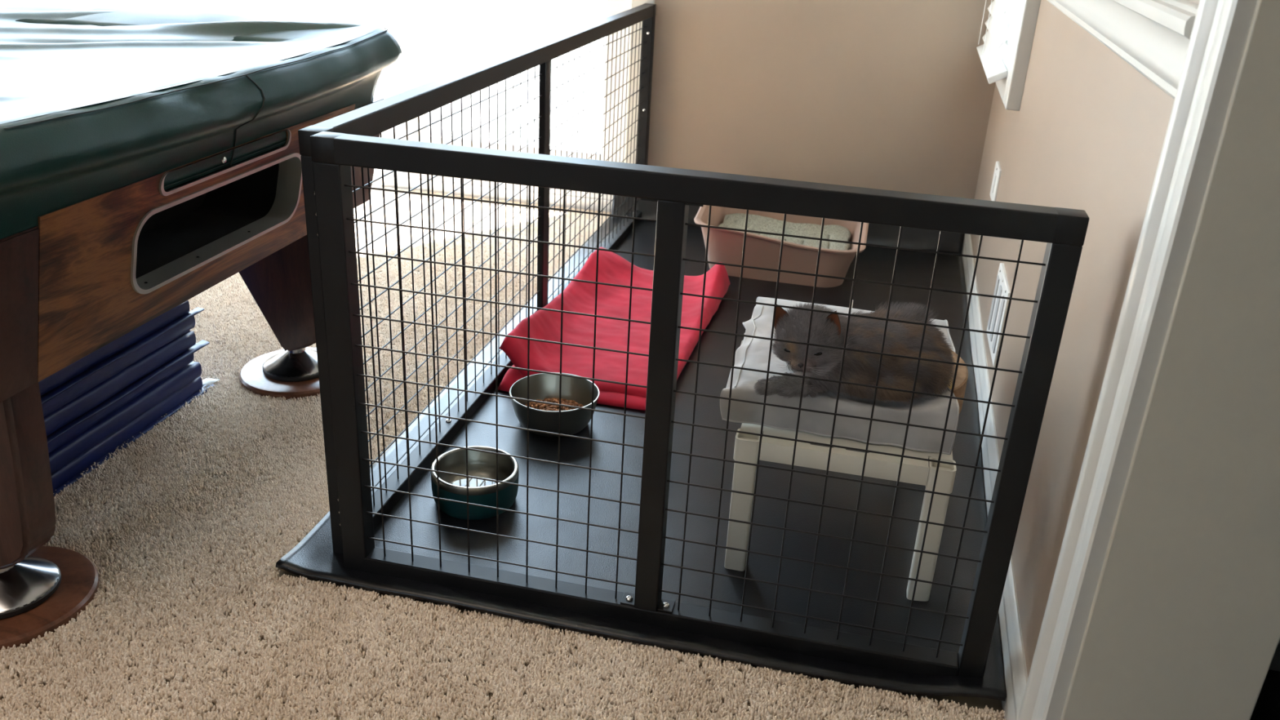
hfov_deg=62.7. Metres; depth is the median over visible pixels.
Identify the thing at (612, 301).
blanket
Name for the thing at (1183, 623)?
door
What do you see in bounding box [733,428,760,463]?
socket
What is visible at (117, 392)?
mat
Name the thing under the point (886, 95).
wall
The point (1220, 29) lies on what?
door frame
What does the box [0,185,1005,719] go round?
carpet
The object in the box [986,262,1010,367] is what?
air vent
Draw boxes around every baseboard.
[961,233,1027,719]
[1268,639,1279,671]
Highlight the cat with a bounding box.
[753,300,956,404]
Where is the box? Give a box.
[693,204,868,287]
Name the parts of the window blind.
ladder cord, rail, ladder cord, ladder cord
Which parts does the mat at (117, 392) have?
mat panel, mat panel, mat panel, mat panel, mat panel, mat panel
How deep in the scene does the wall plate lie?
2.91 m
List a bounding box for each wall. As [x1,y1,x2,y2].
[647,0,995,199]
[970,0,1199,677]
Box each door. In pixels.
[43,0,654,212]
[1060,0,1279,719]
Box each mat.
[38,300,219,496]
[275,195,1005,701]
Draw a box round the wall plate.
[989,160,1001,201]
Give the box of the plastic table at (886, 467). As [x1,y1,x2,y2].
[724,422,956,601]
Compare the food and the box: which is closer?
the food
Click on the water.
(479, 470)
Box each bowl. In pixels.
[431,445,518,519]
[509,372,599,437]
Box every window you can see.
[48,0,607,151]
[995,0,1198,111]
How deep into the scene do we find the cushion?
1.75 m
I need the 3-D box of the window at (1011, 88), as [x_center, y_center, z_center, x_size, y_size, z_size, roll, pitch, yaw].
[0.963,-1.114,2.007,0.232,1.410,2.441,8,24,11]
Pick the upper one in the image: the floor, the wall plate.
the wall plate
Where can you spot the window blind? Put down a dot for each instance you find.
(991, 53)
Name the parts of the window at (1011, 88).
frame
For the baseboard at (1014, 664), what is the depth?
2.08 m
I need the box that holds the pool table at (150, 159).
[0,0,401,649]
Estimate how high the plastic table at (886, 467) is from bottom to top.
0.274 m
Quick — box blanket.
[497,247,730,410]
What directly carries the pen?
on the floor mat at (313, 557)
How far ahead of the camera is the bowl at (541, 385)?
2.33 m
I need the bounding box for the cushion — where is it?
[720,296,959,454]
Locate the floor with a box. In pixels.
[278,568,1279,719]
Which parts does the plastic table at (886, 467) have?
leg, leg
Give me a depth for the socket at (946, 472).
1.69 m
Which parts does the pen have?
post, post, rail, rail, post, post, rail, post, rail, post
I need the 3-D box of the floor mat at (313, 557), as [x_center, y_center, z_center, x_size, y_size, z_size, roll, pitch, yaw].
[0.250,-0.067,2.694,1.245,0.146,2.354,8,24,11]
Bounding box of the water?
[440,463,510,487]
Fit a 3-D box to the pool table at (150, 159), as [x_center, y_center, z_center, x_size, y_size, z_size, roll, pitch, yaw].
[-1.839,-0.272,2.091,2.454,0.813,1.298,8,24,11]
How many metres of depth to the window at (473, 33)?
8.64 m
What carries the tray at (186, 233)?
on the pool table at (150, 159)
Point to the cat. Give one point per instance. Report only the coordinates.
(903, 339)
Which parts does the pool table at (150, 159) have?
leg, leg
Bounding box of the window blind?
[976,0,1020,84]
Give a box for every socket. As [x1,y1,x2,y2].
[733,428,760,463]
[925,456,956,493]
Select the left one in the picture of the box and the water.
the water
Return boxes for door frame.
[1017,0,1257,719]
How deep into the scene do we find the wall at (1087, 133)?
1.60 m
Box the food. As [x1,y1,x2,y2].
[524,397,583,411]
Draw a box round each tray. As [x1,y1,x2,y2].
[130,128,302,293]
[135,163,279,278]
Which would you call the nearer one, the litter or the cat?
the cat
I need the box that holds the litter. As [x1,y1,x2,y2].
[717,213,851,250]
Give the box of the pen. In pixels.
[297,3,1089,677]

